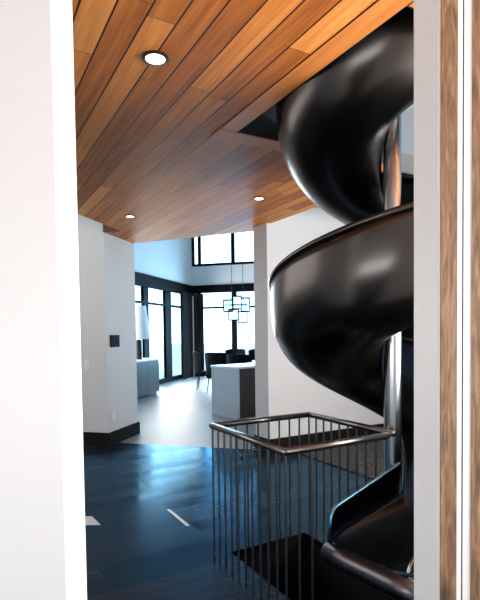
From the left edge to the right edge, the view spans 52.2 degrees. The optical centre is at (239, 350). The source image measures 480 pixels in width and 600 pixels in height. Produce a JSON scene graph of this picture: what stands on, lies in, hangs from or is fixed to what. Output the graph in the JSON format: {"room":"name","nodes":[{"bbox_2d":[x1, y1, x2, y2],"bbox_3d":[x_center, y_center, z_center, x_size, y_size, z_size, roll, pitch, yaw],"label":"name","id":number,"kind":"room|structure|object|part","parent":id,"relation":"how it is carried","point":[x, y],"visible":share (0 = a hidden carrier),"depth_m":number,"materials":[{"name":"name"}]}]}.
{"room":"house hallway","nodes":[
{"label":"house hallway","id":0,"kind":"room"},
{"bbox_2d":[77,214,137,432],"bbox_3d":[-3.211,-1.535,7.544,3.035,5.700,0.870,0,2,15],"label":"wall","id":1,"kind":"structure","parent":0,"point":[106,261],"depth_m":6.87,"materials":[{"name":"white paint"}]},
{"bbox_2d":[84,360,88,368],"bbox_3d":[-2.154,0.192,6.866,0.080,0.130,0.013,0,2,15],"label":"light switch","id":2,"kind":"object","parent":1,"relation":"attached to","point":[86,362],"visible":1,"depth_m":6.86,"materials":[{"name":"white plastic"}]},
{"bbox_2d":[103,224,118,231],"bbox_3d":[-1.746,-1.873,6.654,0.263,0.498,0.014,0,2,15],"label":"trim","id":3,"kind":"structure","parent":1,"relation":"attached to","point":[106,228],"depth_m":6.67,"materials":[{"name":"brown wood"}]},
{"bbox_2d":[83,422,139,446],"bbox_3d":[-3.163,1.235,7.236,3.194,0.185,0.894,-1,2,0],"label":"baseboard","id":4,"kind":"structure","parent":1,"relation":"attached to","point":[114,437],"depth_m":6.89,"materials":[{"name":"black wood"}]},
{"bbox_2d":[112,411,115,420],"bbox_3d":[-1.789,0.920,6.938,0.011,0.130,0.090,0,2,15],"label":"wall outlet","id":5,"kind":"object","parent":1,"relation":"attached to","point":[113,412],"visible":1,"depth_m":6.93,"materials":[{"name":"white plastic"}]},
{"bbox_2d":[110,335,119,346],"bbox_3d":[-1.780,-0.142,6.965,0.020,0.170,0.240,0,2,15],"label":"control panel","id":6,"kind":"object","parent":1,"relation":"attached to","point":[114,339],"visible":1,"depth_m":6.95,"materials":[{"name":"black plastic"}]},
{"bbox_2d":[134,238,191,285],"bbox_3d":[-3.083,-3.336,12.930,0.250,2.500,9.700,0,2,15],"label":"wall","id":7,"kind":"structure","parent":0,"point":[165,259],"depth_m":15.32,"materials":[{"name":"white paint"}]},
{"bbox_2d":[135,285,182,383],"bbox_3d":[-3.118,-0.483,12.675,0.100,3.180,8.830,0,2,15],"label":"window","id":8,"kind":"structure","parent":7,"relation":"in","point":[163,308],"depth_m":15.36,"materials":[{"name":"black"}]},
{"bbox_2d":[135,272,192,295],"bbox_3d":[-2.946,-1.942,12.829,0.060,0.360,9.530,0,2,15],"label":"trim","id":9,"kind":"structure","parent":7,"relation":"attached to","point":[143,280],"depth_m":14.74,"materials":[{"name":"black wood"}]},
{"bbox_2d":[182,292,193,379],"bbox_3d":[-1.788,-0.527,16.782,0.082,2.930,0.950,0,2,15],"label":"curtain","id":10,"kind":"object","parent":7,"relation":"hanging from","point":[187,312],"visible":1,"depth_m":16.69,"materials":[{"name":"black fabric"}]},
{"bbox_2d":[0,0,440,599],"bbox_3d":[0.450,0.014,1.494,8.100,2.950,0.185,-1,2,0],"label":"wall","id":11,"kind":"structure","parent":0,"point":[43,537],"depth_m":1.41,"materials":[{"name":"white paint"}]},
{"bbox_2d":[440,0,457,599],"bbox_3d":[0.597,0.141,1.403,0.046,2.700,0.006,-1,2,0],"label":"trim","id":12,"kind":"structure","parent":11,"relation":"attached to","point":[449,8],"depth_m":1.39,"materials":[{"name":"brown wood"}]},
{"bbox_2d":[456,0,462,599],"bbox_3d":[0.627,0.140,1.404,0.014,2.700,0.004,-1,2,0],"label":"trim","id":13,"kind":"structure","parent":11,"relation":"attached to","point":[460,2],"depth_m":1.39,"materials":[{"name":"white paint"}]},
{"bbox_2d":[461,0,463,599],"bbox_3d":[0.637,0.140,1.406,0.004,2.700,0.001,-1,2,0],"label":"trim","id":14,"kind":"structure","parent":11,"relation":"attached to","point":[463,0],"depth_m":1.39,"materials":[{"name":"black"}]},
{"bbox_2d":[462,0,472,599],"bbox_3d":[0.650,0.140,1.404,0.022,2.700,0.004,-1,2,0],"label":"trim","id":15,"kind":"structure","parent":11,"relation":"attached to","point":[468,4],"depth_m":1.39,"materials":[{"name":"white paint"}]},
{"bbox_2d":[470,0,479,599],"bbox_3d":[0.731,0.139,1.403,0.141,2.700,0.006,-1,2,0],"label":"door frame","id":16,"kind":"structure","parent":11,"relation":"attached to","point":[475,259],"depth_m":1.39,"materials":[{"name":"brown wood"}]},
{"bbox_2d":[191,249,253,376],"bbox_3d":[2.434,-1.935,16.406,8.950,5.700,0.200,0,2,15],"label":"wall","id":17,"kind":"structure","parent":0,"point":[220,274],"depth_m":17.13,"materials":[{"name":"white paint"}]},
{"bbox_2d":[193,294,204,376],"bbox_3d":[-1.440,-0.550,17.293,0.360,2.930,0.082,0,2,15],"label":"curtain","id":18,"kind":"object","parent":17,"relation":"hanging from","point":[198,298],"visible":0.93,"depth_m":17.27,"materials":[{"name":"black fabric"}]},
{"bbox_2d":[191,231,253,266],"bbox_3d":[1.440,-3.838,16.549,6.530,1.680,0.100,0,2,15],"label":"window","id":19,"kind":"structure","parent":17,"relation":"in","point":[213,250],"depth_m":17.11,"materials":[{"name":"black"}]},
{"bbox_2d":[193,283,253,292],"bbox_3d":[1.431,-2.192,16.535,6.550,0.270,0.060,0,2,15],"label":"trim","id":20,"kind":"structure","parent":17,"relation":"attached to","point":[244,287],"depth_m":17.05,"materials":[{"name":"black wood"}]},
{"bbox_2d":[197,291,254,369],"bbox_3d":[1.521,-0.656,16.655,6.250,3.050,0.100,0,2,15],"label":"window","id":21,"kind":"structure","parent":17,"relation":"in","point":[221,334],"depth_m":17.21,"materials":[{"name":"black"}]},
{"bbox_2d":[72,0,413,242],"bbox_3d":[2.140,-1.563,2.974,12.007,0.050,9.136,-1,2,0],"label":"ceiling","id":22,"kind":"structure","parent":0,"point":[146,149],"depth_m":2.99,"materials":[{"name":"brown wood"}]},
{"bbox_2d":[142,50,168,65],"bbox_3d":[-0.429,-1.481,2.482,0.136,0.010,0.136,-1,2,0],"label":"recessed light","id":23,"kind":"object","parent":22,"relation":"in","point":[151,57],"visible":1,"depth_m":2.48,"materials":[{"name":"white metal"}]},
{"bbox_2d":[253,196,264,199],"bbox_3d":[0.198,-1.585,5.093,0.124,0.010,0.124,-1,2,0],"label":"recessed light","id":24,"kind":"object","parent":22,"relation":"in","point":[258,197],"visible":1,"depth_m":5.08,"materials":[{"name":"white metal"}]},
{"bbox_2d":[211,129,382,170],"bbox_3d":[0.616,-1.548,3.857,1.810,0.006,0.150,-2,2,-29],"label":"trim","id":25,"kind":"structure","parent":22,"relation":"attached to","point":[238,137],"depth_m":3.54,"materials":[{"name":"brown wood"}]},
{"bbox_2d":[212,0,412,134],"bbox_3d":[0.287,-1.504,2.731,0.130,0.005,1.790,-2,2,-29],"label":"trim","id":26,"kind":"structure","parent":22,"relation":"attached to","point":[380,11],"depth_m":2.50,"materials":[{"name":"brown wood"}]},
{"bbox_2d":[238,5,413,163],"bbox_3d":[1.125,-1.807,3.189,1.802,0.552,1.503,-2,2,-29],"label":"trim","id":27,"kind":"structure","parent":22,"relation":"attached to","point":[264,125],"depth_m":3.52,"materials":[{"name":"black"}]},
{"bbox_2d":[83,376,413,599],"bbox_3d":[2.698,1.323,6.059,17.000,0.060,21.000,0,2,15],"label":"floor","id":28,"kind":"structure","parent":0,"point":[138,550],"depth_m":4.47,"materials":[{"name":"blue wood"}]},
{"bbox_2d":[85,516,99,524],"bbox_3d":[-1.309,1.417,4.089,0.345,0.004,0.190,-1,2,0],"label":"card","id":29,"kind":"object","parent":28,"relation":"on","point":[89,520],"visible":0.36,"depth_m":4.07,"materials":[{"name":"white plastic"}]},
{"bbox_2d":[137,358,159,399],"bbox_3d":[-2.650,0.701,11.454,0.480,0.930,2.670,0,2,15],"label":"sideboard","id":30,"kind":"object","parent":28,"relation":"on","point":[147,368],"visible":0.38,"depth_m":12.04,"materials":[{"name":"grey wood"}]},
{"bbox_3d":[-2.352,0.668,11.711,0.020,0.770,0.635,0,2,15],"label":"door","id":31,"kind":"part","parent":30,"relation":"part of","materials":[{"name":"grey wood"}]},
{"bbox_2d":[135,305,150,359],"bbox_3d":[-2.503,-0.450,12.078,0.600,1.320,0.600,-1,2,0],"label":"table lamp","id":32,"kind":"object","parent":30,"relation":"on","point":[142,326],"visible":0.73,"depth_m":11.90,"materials":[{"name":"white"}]},
{"bbox_3d":[-2.507,-0.700,12.069,0.600,0.820,0.600,-1,2,0],"label":"lamp shade","id":33,"kind":"part","parent":32,"relation":"part of","materials":[{"name":"white fabric"}]},
{"bbox_2d":[137,358,159,362],"bbox_3d":[-2.656,0.256,11.438,0.480,0.040,2.670,0,2,15],"label":"countertop","id":34,"kind":"structure","parent":30,"relation":"on","point":[144,359],"depth_m":12.08,"materials":[{"name":"white stone"}]},
{"bbox_3d":[-2.180,0.642,12.337,0.020,0.770,0.635,0,2,15],"label":"door","id":35,"kind":"part","parent":30,"relation":"part of","materials":[{"name":"grey wood"}]},
{"bbox_2d":[167,509,189,525],"bbox_3d":[-0.528,1.404,4.140,0.028,0.004,0.436,-2,2,-30],"label":"strip","id":36,"kind":"object","parent":28,"relation":"on","point":[169,510],"visible":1,"depth_m":4.11,"materials":[{"name":"white plastic"}]},
{"bbox_2d":[192,351,205,390],"bbox_3d":[-1.005,0.538,13.563,0.603,1.062,0.651,-1,2,1],"label":"dining chair","id":37,"kind":"object","parent":28,"relation":"on","point":[197,356],"visible":0.66,"depth_m":13.33,"materials":[{"name":"black fabric"}]},
{"bbox_3d":[-1.177,0.319,13.558,0.265,0.620,0.651,-1,2,1],"label":"backrest","id":38,"kind":"part","parent":37,"relation":"part of","materials":[{"name":"black fabric"}]},
{"bbox_3d":[-0.953,0.616,13.565,0.500,0.120,0.520,-1,2,1],"label":"seat","id":39,"kind":"part","parent":37,"relation":"part of","materials":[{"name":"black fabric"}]},
{"bbox_2d":[205,353,227,391],"bbox_3d":[-0.586,0.561,12.786,0.651,1.062,0.603,0,2,15],"label":"dining chair","id":40,"kind":"object","parent":28,"relation":"on","point":[210,358],"visible":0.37,"depth_m":12.54,"materials":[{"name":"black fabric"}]},
{"bbox_3d":[-0.633,0.346,12.616,0.651,0.620,0.265,0,2,15],"label":"backrest","id":41,"kind":"part","parent":40,"relation":"part of","materials":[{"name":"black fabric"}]},
{"bbox_2d":[211,362,255,418],"bbox_3d":[0.345,0.721,9.679,1.750,0.940,0.755,-3,3,-42],"label":"kitchen island","id":42,"kind":"object","parent":28,"relation":"on","point":[233,385],"visible":0.62,"depth_m":9.04,"materials":[{"name":"white wood"}]},
{"bbox_3d":[-0.274,0.770,9.121,0.060,0.900,0.735,-3,3,-42],"label":"panel","id":43,"kind":"part","parent":42,"relation":"part of","materials":[{"name":"white wood"}]},
{"bbox_2d":[211,362,254,368],"bbox_3d":[0.340,0.272,9.662,1.750,0.040,0.755,-3,3,-42],"label":"island countertop","id":44,"kind":"structure","parent":42,"relation":"on","point":[240,365],"depth_m":9.18,"materials":[{"name":"white stone"}]},
{"bbox_2d":[225,349,244,353],"bbox_3d":[-0.159,0.476,14.952,0.651,1.062,0.603,0,2,15],"label":"dining chair","id":45,"kind":"object","parent":28,"relation":"on","point":[229,351],"visible":0.15,"depth_m":15.15,"materials":[{"name":"black fabric"}]},
{"bbox_2d":[227,354,251,363],"bbox_3d":[0.014,0.597,11.587,0.651,1.062,0.603,0,2,21],"label":"dining chair","id":46,"kind":"object","parent":28,"relation":"on","point":[231,358],"visible":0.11,"depth_m":11.31,"materials":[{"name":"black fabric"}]},
{"bbox_2d":[248,349,254,359],"bbox_3d":[0.554,0.473,14.757,0.651,1.062,0.603,0,2,15],"label":"dining chair","id":47,"kind":"object","parent":28,"relation":"on","point":[251,352],"visible":0.06,"depth_m":14.94,"materials":[{"name":"black fabric"}]},
{"bbox_2d":[209,412,395,599],"bbox_3d":[0.394,0.961,3.226,0.875,0.933,0.925,-2,2,-29],"label":"guard railing","id":48,"kind":"object","parent":28,"relation":"on","point":[380,433],"visible":0.92,"depth_m":3.11,"materials":[{"name":"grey metal"}]},
{"bbox_3d":[0.026,0.528,3.006,0.042,0.041,0.906,-2,2,-29],"label":"handrail","id":49,"kind":"part","parent":48,"relation":"part of","materials":[{"name":"brown metal"}]},
{"bbox_3d":[0.176,0.504,3.596,0.843,0.041,0.042,-2,2,-29],"label":"handrail","id":50,"kind":"part","parent":48,"relation":"part of","materials":[{"name":"brown metal"}]},
{"bbox_3d":[0.572,0.528,2.808,0.758,0.043,0.044,-2,2,-29],"label":"handrail","id":51,"kind":"part","parent":48,"relation":"part of","materials":[{"name":"brown metal"}]},
{"bbox_3d":[0.746,0.503,3.423,0.042,0.041,0.862,-2,2,-29],"label":"handrail","id":52,"kind":"part","parent":48,"relation":"part of","materials":[{"name":"brown metal"}]},
{"bbox_2d":[233,533,397,599],"bbox_3d":[0.657,2.748,2.932,0.660,2.616,1.740,-2,2,-29],"label":"floor opening","id":53,"kind":"structure","parent":28,"relation":"attached to","point":[330,583],"depth_m":3.64,"materials":[{"name":"black"}]},
{"bbox_2d":[268,6,413,599],"bbox_3d":[0.978,-1.229,3.147,1.607,5.900,1.607,-3,3,-42],"label":"slide","id":54,"kind":"object","parent":28,"relation":"on","point":[342,302],"visible":0.64,"depth_m":2.81,"materials":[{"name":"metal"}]},
{"bbox_3d":[0.777,0.896,2.991,0.691,0.340,0.018,-2,3,-36],"label":"rail","id":55,"kind":"part","parent":54,"relation":"part of","materials":[{"name":"black metal"}]},
{"bbox_3d":[0.899,1.073,2.454,0.218,0.199,0.030,-2,3,-36],"label":"rail","id":56,"kind":"part","parent":54,"relation":"part of","materials":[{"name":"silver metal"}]},
{"bbox_2d":[301,440,403,487],"bbox_3d":[2.136,1.304,5.752,1.910,0.015,2.250,-2,2,-29],"label":"area rug","id":57,"kind":"object","parent":28,"relation":"on","point":[380,444],"visible":0.09,"depth_m":5.95,"materials":[{"name":"grey carpet"}]},
{"bbox_2d":[253,208,383,438],"bbox_3d":[1.296,-1.575,6.997,2.380,5.700,0.330,-2,2,-29],"label":"wall","id":58,"kind":"structure","parent":0,"point":[281,388],"depth_m":6.50,"materials":[{"name":"white paint"}]},
{"bbox_2d":[253,423,383,451],"bbox_3d":[1.322,1.191,7.093,2.405,0.165,0.380,-2,2,-29],"label":"baseboard","id":59,"kind":"structure","parent":58,"relation":"attached to","point":[294,440],"depth_m":6.70,"materials":[{"name":"black wood"}]},
{"bbox_2d":[401,107,413,155],"bbox_3d":[3.761,-1.663,8.507,0.200,5.700,6.799,-2,2,-29],"label":"wall","id":60,"kind":"structure","parent":0,"point":[407,117],"depth_m":9.22,"materials":[{"name":"white paint"}]},
{"bbox_2d":[401,173,413,338],"bbox_3d":[2.834,-0.898,8.465,1.700,4.200,0.200,-2,2,-29],"label":"wall","id":61,"kind":"structure","parent":0,"point":[409,332],"depth_m":8.40,"materials":[{"name":"black"}]},
{"bbox_2d":[401,153,413,174],"bbox_3d":[2.864,-3.144,8.278,1.700,0.300,0.040,-2,2,-29],"label":"trim","id":62,"kind":"structure","parent":61,"relation":"attached to","point":[407,161],"depth_m":8.23,"materials":[{"name":"grey paint"}]},
{"bbox_3d":[2.753,-4.472,6.329,23.697,0.100,27.900,-1,2,0],"label":"ceiling","id":63,"kind":"structure","parent":0,"visible":0},
{"bbox_2d":[223,232,249,322],"bbox_3d":[-0.109,-2.684,12.981,0.720,3.885,0.338,-1,2,0],"label":"pendant light","id":64,"kind":"object","parent":63,"relation":"hanging from","point":[238,307],"visible":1,"depth_m":12.93,"materials":[{"name":"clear glass"}]},
{"bbox_3d":[-0.314,-1.203,12.986,0.240,0.300,0.240,-1,2,0],"label":"lamp shade","id":65,"kind":"part","parent":64,"relation":"part of","materials":[{"name":"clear glass"}]},
{"bbox_3d":[-0.237,-2.925,12.986,0.014,3.400,0.016,-1,2,0],"label":"rod","id":66,"kind":"part","parent":64,"relation":"part of","materials":[{"name":"black"}]},
{"bbox_3d":[-0.171,-0.967,13.058,0.290,0.310,0.290,-1,2,0],"label":"shade frame","id":67,"kind":"part","parent":64,"relation":"part of","materials":[{"name":"black"}]},
{"bbox_3d":[-0.171,-0.968,13.083,0.260,0.280,0.260,-1,2,0],"label":"lamp shade","id":68,"kind":"part","parent":64,"relation":"part of","materials":[{"name":"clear glass"}]},
{"bbox_3d":[-0.075,-1.288,13.046,0.250,0.370,0.250,-1,2,0],"label":"shade frame","id":69,"kind":"part","parent":64,"relation":"part of","materials":[{"name":"black"}]},
{"bbox_3d":[-0.075,-1.288,13.057,0.220,0.340,0.220,-1,2,0],"label":"lamp shade","id":70,"kind":"part","parent":64,"relation":"part of","materials":[{"name":"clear glass"}]},
{"bbox_3d":[0.070,-0.910,13.060,0.270,0.330,0.270,-1,2,0],"label":"shade frame","id":71,"kind":"part","parent":64,"relation":"part of","materials":[{"name":"black"}]},
{"bbox_3d":[0.063,-2.929,12.986,0.014,3.400,0.016,-1,2,0],"label":"rod","id":72,"kind":"part","parent":64,"relation":"part of","materials":[{"name":"black"}]},
{"bbox_3d":[0.070,-0.911,13.090,0.240,0.300,0.240,-1,2,0],"label":"lamp shade","id":73,"kind":"part","parent":64,"relation":"part of","materials":[{"name":"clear glass"}]},
{"bbox_3d":[0.145,-1.230,13.017,0.220,0.360,0.220,-1,2,0],"label":"lamp shade","id":74,"kind":"part","parent":64,"relation":"part of","materials":[{"name":"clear glass"}]}
]}

